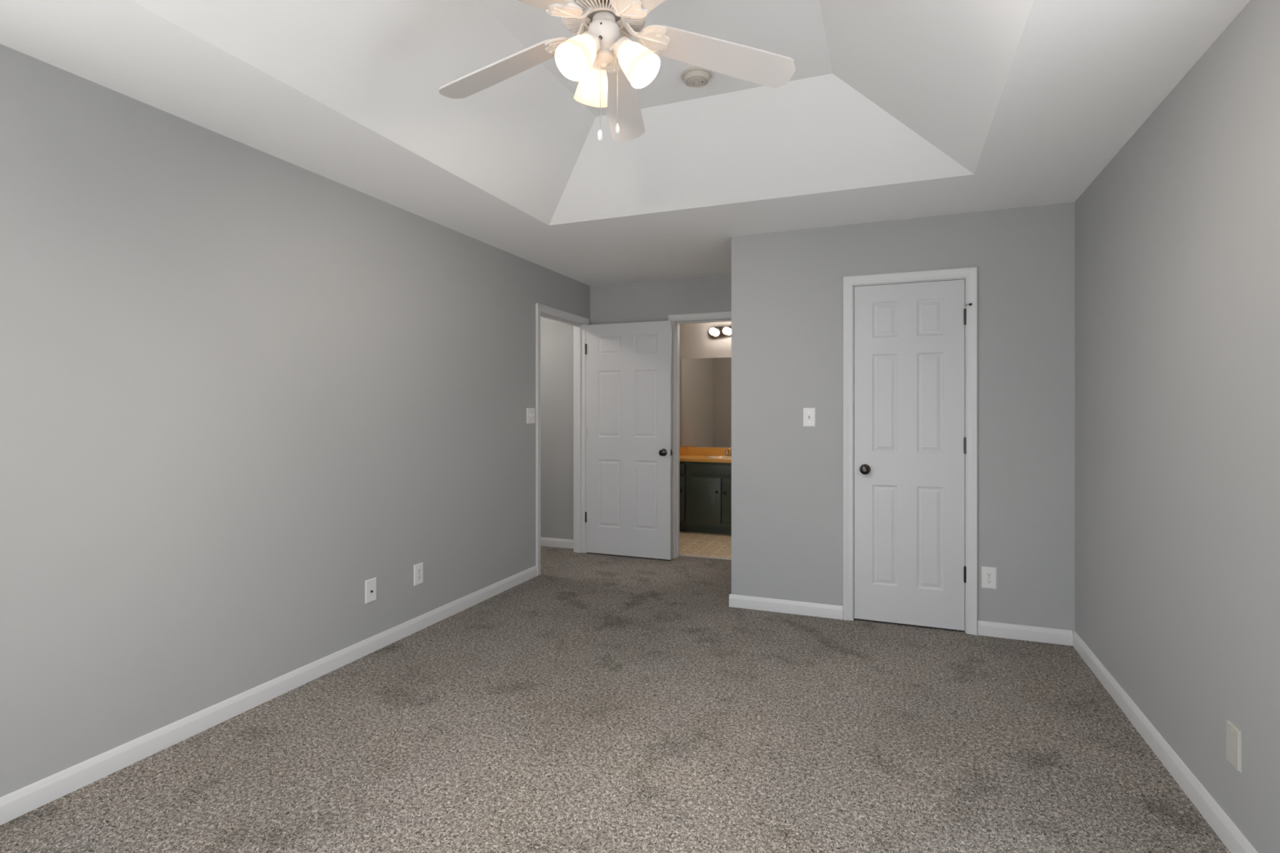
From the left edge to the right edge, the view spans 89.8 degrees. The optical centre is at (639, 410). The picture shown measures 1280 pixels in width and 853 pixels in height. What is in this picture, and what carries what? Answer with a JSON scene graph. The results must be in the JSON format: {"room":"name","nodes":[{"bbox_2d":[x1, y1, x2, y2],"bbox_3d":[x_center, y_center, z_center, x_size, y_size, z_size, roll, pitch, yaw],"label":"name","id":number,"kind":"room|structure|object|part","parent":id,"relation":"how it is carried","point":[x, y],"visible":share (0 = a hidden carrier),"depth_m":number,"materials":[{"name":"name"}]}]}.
{"room":"empty bedroom","nodes":[
{"label":"empty bedroom","id":0,"kind":"room"},
{"bbox_2d":[0,44,590,797],"bbox_3d":[-1.914,0.062,2.392,0.115,2.460,7.877,0,0,22],"label":"wall","id":1,"kind":"structure","parent":0,"point":[244,388],"depth_m":2.62,"materials":[{"name":"grey paint"}]},
{"bbox_2d":[0,565,537,825],"bbox_3d":[-2.033,1.252,1.915,0.013,0.081,6.674,0,0,22],"label":"baseboard","id":2,"kind":"structure","parent":1,"relation":"attached to","point":[17,803],"depth_m":2.63,"materials":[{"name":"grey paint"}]},
{"bbox_2d":[364,577,376,604],"bbox_3d":[-1.434,0.962,3.431,0.016,0.122,0.076,0,0,22],"label":"cable plate","id":3,"kind":"object","parent":1,"relation":"attached to","point":[370,584],"visible":1,"depth_m":3.42,"materials":[{"name":"white plastic"}]},
{"bbox_2d":[413,562,422,586],"bbox_3d":[-1.301,0.962,3.778,0.010,0.122,0.076,0,0,22],"label":"power outlet","id":4,"kind":"object","parent":1,"relation":"attached to","point":[418,568],"visible":1,"depth_m":3.77,"materials":[{"name":"white plastic"}]},
{"bbox_2d":[526,408,534,423],"bbox_3d":[-0.834,0.040,4.948,0.022,0.118,0.116,0,0,22],"label":"light switch","id":5,"kind":"object","parent":1,"relation":"attached to","point":[530,411],"visible":1,"depth_m":4.94,"materials":[{"name":"white plastic"}]},
{"bbox_2d":[535,302,589,576],"bbox_3d":[-0.691,0.227,5.470,0.134,2.131,0.920,0,0,22],"label":"door frame","id":6,"kind":"structure","parent":1,"relation":"attached to","point":[580,322],"depth_m":5.83,"materials":[{"name":"grey paint"}]},
{"bbox_2d":[0,530,1230,852],"bbox_3d":[-0.647,1.342,2.797,5.345,0.100,9.560,0,0,22],"label":"floor","id":7,"kind":"structure","parent":0,"point":[593,703],"depth_m":2.45,"materials":[{"name":"carpet"}]},
{"bbox_2d":[679,461,731,534],"bbox_3d":[0.957,0.913,6.861,1.350,0.757,0.591,0,0,22],"label":"vanity cabinet","id":8,"kind":"object","parent":7,"relation":"on","point":[704,487],"visible":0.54,"depth_m":6.70,"materials":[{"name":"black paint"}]},
{"bbox_3d":[0.373,0.617,6.813,0.210,0.110,0.018,0,0,21],"label":"drawer","id":9,"kind":"part","parent":8,"relation":"part of","materials":[{"name":"green paint"}]},
{"bbox_3d":[0.373,0.932,6.812,0.210,0.470,0.022,0,0,21],"label":"cabinet door","id":10,"kind":"part","parent":8,"relation":"part of","materials":[{"name":"green paint"}]},
{"bbox_2d":[679,446,731,462],"bbox_3d":[0.968,0.533,6.869,1.365,0.233,0.568,0,0,22],"label":"countertop","id":11,"kind":"structure","parent":8,"relation":"on","point":[686,454],"depth_m":7.18,"materials":[{"name":"orange laminate"}]},
{"bbox_2d":[706,455,731,459],"bbox_3d":[0.938,0.574,6.869,0.470,0.153,0.376,0,0,21],"label":"basin","id":12,"kind":"object","parent":11,"relation":"in","point":[719,457],"depth_m":6.96,"materials":[{"name":"beige ceramic"}]},
{"bbox_2d":[724,446,731,456],"bbox_3d":[0.991,0.449,7.002,0.160,0.116,0.145,0,0,22],"label":"faucet","id":13,"kind":"object","parent":11,"relation":"on","point":[726,452],"visible":0.56,"depth_m":7.04,"materials":[{"name":"silver metal"}]},
{"bbox_3d":[0.685,0.932,6.689,0.322,0.470,0.022,0,0,21],"label":"cabinet door","id":14,"kind":"part","parent":8,"relation":"part of","materials":[{"name":"green paint"}]},
{"bbox_3d":[0.843,0.617,6.628,0.660,0.110,0.018,0,0,21],"label":"false drawer","id":15,"kind":"part","parent":8,"relation":"part of","materials":[{"name":"green paint"}]},
{"bbox_3d":[0.996,0.932,6.566,0.330,0.470,0.022,0,0,21],"label":"cabinet door","id":16,"kind":"part","parent":8,"relation":"part of","materials":[{"name":"green paint"}]},
{"bbox_2d":[679,554,731,559],"bbox_3d":[0.682,1.289,5.605,0.708,0.006,0.026,0,0,22],"label":"threshold strip","id":17,"kind":"object","parent":7,"relation":"on","point":[680,554],"visible":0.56,"depth_m":5.64,"materials":[{"name":"grey paint"}]},
{"bbox_2d":[0,0,1250,285],"bbox_3d":[-0.647,-1.403,2.797,5.345,0.510,9.560,0,0,22],"label":"ceiling","id":18,"kind":"structure","parent":0,"point":[888,109],"depth_m":2.65,"materials":[{"name":"paint"}]},
{"bbox_2d":[439,0,795,142],"bbox_3d":[-0.141,-1.119,1.933,1.120,0.679,1.156,0,0,22],"label":"ceiling fan","id":19,"kind":"object","parent":18,"relation":"hanging from","point":[608,67],"visible":1,"depth_m":1.95,"materials":[{"name":"wood"}]},
{"bbox_3d":[-0.438,-1.093,2.060,0.480,0.006,0.130,-9,8,24],"label":"blade","id":20,"kind":"part","parent":19,"relation":"part of","materials":[{"name":"white"}]},
{"bbox_3d":[-0.352,-1.093,1.642,0.130,0.006,0.480,15,19,40],"label":"blade","id":21,"kind":"part","parent":19,"relation":"part of","materials":[{"name":"white"}]},
{"bbox_3d":[-0.182,-1.013,1.827,0.107,0.139,0.134,0,0,21],"label":"lamp shade","id":22,"kind":"part","parent":19,"relation":"part of","materials":[{"name":"white glass"}]},
{"bbox_3d":[-0.162,-1.039,1.844,0.045,0.063,0.059,0,0,21],"label":"light bulb","id":23,"kind":"part","parent":19,"relation":"part of","materials":[{"name":"white glass"}]},
{"bbox_2d":[581,31,599,51],"bbox_3d":[-0.147,-1.063,1.860,0.062,0.051,0.057,0,0,21],"label":"socket","id":24,"kind":"object","parent":19,"relation":"attached to","point":[593,37],"depth_m":1.84,"materials":[{"name":"white ceramic"}]},
{"bbox_3d":[-0.150,-1.013,2.018,0.123,0.139,0.125,0,0,21],"label":"lamp shade","id":25,"kind":"part","parent":19,"relation":"part of","materials":[{"name":"white glass"}]},
{"bbox_2d":[591,61,607,70],"bbox_3d":[-0.131,-1.063,1.970,0.061,0.051,0.060,0,0,21],"label":"socket","id":26,"kind":"object","parent":19,"relation":"attached to","point":[595,66],"depth_m":1.95,"materials":[{"name":"white metal"}]},
{"bbox_3d":[-0.115,-0.944,1.857,0.003,0.272,0.002,0,0,21],"label":"pull chain","id":27,"kind":"part","parent":19,"relation":"part of","materials":[{"name":"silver metal"}]},
{"bbox_3d":[-0.115,-0.794,1.857,0.012,0.031,0.012,0,0,21],"label":"chain pull","id":28,"kind":"part","parent":19,"relation":"part of","materials":[{"name":"white plastic"}]},
{"bbox_2d":[564,0,643,38],"bbox_3d":[-0.107,-1.165,1.910,0.232,0.017,0.232,0,0,42],"label":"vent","id":29,"kind":"object","parent":19,"relation":"attached to","point":[595,9],"depth_m":1.90,"materials":[{"name":"white metal"}]},
{"bbox_3d":[-0.072,-1.071,1.894,0.049,0.028,0.017,0,0,25],"label":"lamp arm","id":30,"kind":"part","parent":19,"relation":"part of","materials":[{"name":"white metal"}]},
{"bbox_3d":[-0.067,-0.954,1.916,0.003,0.199,0.002,0,0,21],"label":"pull chain","id":31,"kind":"part","parent":19,"relation":"part of","materials":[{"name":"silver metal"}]},
{"bbox_3d":[-0.067,-0.842,1.916,0.012,0.032,0.012,0,0,21],"label":"chain pull","id":32,"kind":"part","parent":19,"relation":"part of","materials":[{"name":"white plastic"}]},
{"bbox_2d":[613,36,631,57],"bbox_3d":[-0.049,-1.063,1.884,0.056,0.051,0.061,0,0,21],"label":"socket","id":33,"kind":"object","parent":19,"relation":"attached to","point":[621,46],"depth_m":1.86,"materials":[{"name":"white ceramic"}]},
{"bbox_3d":[-0.067,-1.093,2.271,0.130,0.006,0.480,-12,-10,5],"label":"blade","id":34,"kind":"part","parent":19,"relation":"part of","materials":[{"name":"white"}]},
{"bbox_3d":[-0.009,-1.013,1.864,0.135,0.139,0.109,0,0,21],"label":"lamp shade","id":35,"kind":"part","parent":19,"relation":"part of","materials":[{"name":"white glass"}]},
{"bbox_3d":[0.072,-1.093,1.594,0.130,0.006,0.480,14,2,-31],"label":"blade","id":36,"kind":"part","parent":19,"relation":"part of","materials":[{"name":"white wood"}]},
{"bbox_3d":[0.249,-1.093,1.983,0.480,0.006,0.130,9,-14,-11],"label":"blade","id":37,"kind":"part","parent":19,"relation":"part of","materials":[{"name":"white wood"}]},
{"bbox_2d":[680,66,711,87],"bbox_3d":[0.245,-1.437,2.784,0.134,0.042,0.134,0,0,22],"label":"smoke detector","id":38,"kind":"object","parent":18,"relation":"attached to","point":[694,76],"visible":0.98,"depth_m":2.75,"materials":[{"name":"beige plastic"}]},
{"bbox_2d":[540,275,731,539],"bbox_3d":[0.413,0.062,5.645,5.230,2.460,0.117,0,0,22],"label":"wall","id":39,"kind":"structure","parent":0,"point":[557,338],"depth_m":6.03,"materials":[{"name":"grey paint"}]},
{"bbox_2d":[540,537,573,548],"bbox_3d":[-1.250,1.252,6.259,1.485,0.081,0.013,0,0,22],"label":"baseboard","id":40,"kind":"structure","parent":39,"relation":"attached to","point":[549,542],"depth_m":6.07,"materials":[{"name":"grey paint"}]},
{"bbox_2d":[585,320,672,559],"bbox_3d":[-0.105,0.254,5.672,0.822,2.052,0.149,0,0,22],"label":"door","id":41,"kind":"structure","parent":39,"relation":"in","point":[628,428],"depth_m":5.65,"materials":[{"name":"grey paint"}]},
{"bbox_3d":[0.194,0.360,5.505,0.064,0.064,0.058,0,0,21],"label":"knob","id":42,"kind":"part","parent":41,"relation":"part of","materials":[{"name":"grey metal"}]},
{"bbox_2d":[667,311,731,558],"bbox_3d":[0.661,0.227,5.552,0.832,2.131,0.162,0,0,22],"label":"door frame","id":43,"kind":"structure","parent":39,"relation":"attached to","point":[677,319],"depth_m":5.62,"materials":[{"name":"grey paint"}]},
{"bbox_2d":[679,321,731,448],"bbox_3d":[1.807,0.062,6.906,2.900,2.460,0.115,0,0,22],"label":"wall","id":44,"kind":"structure","parent":0,"point":[695,340],"depth_m":7.29,"materials":[{"name":"beige paint"}]},
{"bbox_2d":[679,446,730,455],"bbox_3d":[1.068,0.462,7.124,1.365,0.090,0.020,0,0,21],"label":"backsplash","id":45,"kind":"structure","parent":44,"relation":"attached to","point":[682,451],"depth_m":7.25,"materials":[{"name":"orange laminate"}]},
{"bbox_2d":[681,357,731,447],"bbox_3d":[1.105,-0.093,7.116,1.350,1.000,0.009,0,0,22],"label":"mirror","id":46,"kind":"object","parent":44,"relation":"attached to","point":[706,383],"visible":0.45,"depth_m":7.25,"materials":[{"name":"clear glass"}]},
{"bbox_2d":[708,326,731,337],"bbox_3d":[1.032,-0.873,7.071,0.592,0.120,0.146,0,0,22],"label":"vanity light","id":47,"kind":"object","parent":44,"relation":"attached to","point":[719,331],"visible":0.41,"depth_m":7.14,"materials":[{"name":"white glass"}]},
{"bbox_3d":[0.810,-0.878,7.125,0.082,0.082,0.084,0,0,21],"label":"globe bulb","id":48,"kind":"part","parent":47,"relation":"part of","materials":[{"name":"white glass"}]},
{"bbox_3d":[0.950,-0.878,7.070,0.082,0.082,0.084,0,0,21],"label":"globe bulb","id":49,"kind":"part","parent":47,"relation":"part of","materials":[{"name":"white glass"}]},
{"bbox_2d":[731,201,1075,632],"bbox_3d":[1.714,0.062,4.436,1.923,2.460,1.180,0,0,22],"label":"wall","id":50,"kind":"structure","parent":0,"point":[787,286],"depth_m":3.85,"materials":[{"name":"grey paint"}]},
{"bbox_2d":[728,594,843,619],"bbox_3d":[0.922,1.252,4.106,0.717,0.081,0.013,0,0,22],"label":"baseboard","id":51,"kind":"structure","parent":50,"relation":"attached to","point":[811,609],"depth_m":4.09,"materials":[{"name":"grey paint"}]},
{"bbox_2d":[803,408,815,426],"bbox_3d":[1.065,0.042,4.045,0.074,0.118,0.022,0,0,22],"label":"light switch","id":52,"kind":"object","parent":50,"relation":"attached to","point":[809,414],"visible":1,"depth_m":4.05,"materials":[{"name":"white plastic"}]},
{"bbox_2d":[843,266,977,635],"bbox_3d":[1.621,0.233,3.890,0.738,2.119,0.134,0,0,22],"label":"door frame","id":53,"kind":"structure","parent":50,"relation":"attached to","point":[969,274],"depth_m":3.81,"materials":[{"name":"grey paint"}]},
{"bbox_2d":[853,279,972,631],"bbox_3d":[1.615,0.259,3.830,0.649,2.043,0.093,0,0,22],"label":"door","id":54,"kind":"structure","parent":50,"relation":"in","point":[910,441],"depth_m":3.84,"materials":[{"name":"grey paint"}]},
{"bbox_3d":[1.368,0.360,3.909,0.064,0.064,0.058,0,0,21],"label":"knob","id":55,"kind":"part","parent":54,"relation":"part of","materials":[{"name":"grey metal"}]},
{"bbox_2d":[981,566,996,589],"bbox_3d":[2.001,0.959,3.683,0.076,0.122,0.010,0,0,22],"label":"power outlet","id":56,"kind":"object","parent":50,"relation":"attached to","point":[988,575],"visible":1,"depth_m":3.68,"materials":[{"name":"white plastic"}]},
{"bbox_2d":[986,572,992,577],"bbox_3d":[2.000,0.940,3.680,0.031,0.027,0.002,0,0,22],"label":"socket","id":57,"kind":"object","parent":56,"relation":"attached to","point":[988,574],"depth_m":3.68,"materials":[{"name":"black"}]},
{"bbox_2d":[986,578,992,583],"bbox_3d":[2.000,0.979,3.680,0.031,0.027,0.002,0,0,22],"label":"socket","id":58,"kind":"object","parent":56,"relation":"attached to","point":[988,580],"depth_m":3.68,"materials":[{"name":"white plastic"}]},
{"bbox_2d":[977,620,1072,645],"bbox_3d":[2.162,1.252,3.618,0.464,0.081,0.013,0,0,22],"label":"baseboard","id":59,"kind":"structure","parent":50,"relation":"attached to","point":[1025,633],"depth_m":3.61,"materials":[{"name":"grey paint"}]},
{"bbox_2d":[1075,0,1279,852],"bbox_3d":[1.477,0.062,1.056,0.115,2.460,7.877,0,0,22],"label":"wall","id":60,"kind":"structure","parent":0,"point":[1177,237],"depth_m":2.14,"materials":[{"name":"grey paint"}]},
{"bbox_2d":[1072,631,1257,852],"bbox_3d":[1.201,1.252,0.529,0.013,0.081,6.465,0,0,22],"label":"baseboard","id":61,"kind":"structure","parent":60,"relation":"attached to","point":[1235,842],"depth_m":2.28,"materials":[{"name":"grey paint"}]},
{"bbox_2d":[1226,719,1241,773],"bbox_3d":[1.736,0.980,1.880,0.009,0.120,0.074,0,0,22],"label":"blank wall plate","id":62,"kind":"object","parent":60,"relation":"attached to","point":[1233,735],"visible":1,"depth_m":1.87,"materials":[{"name":"grey plastic"}]}
]}

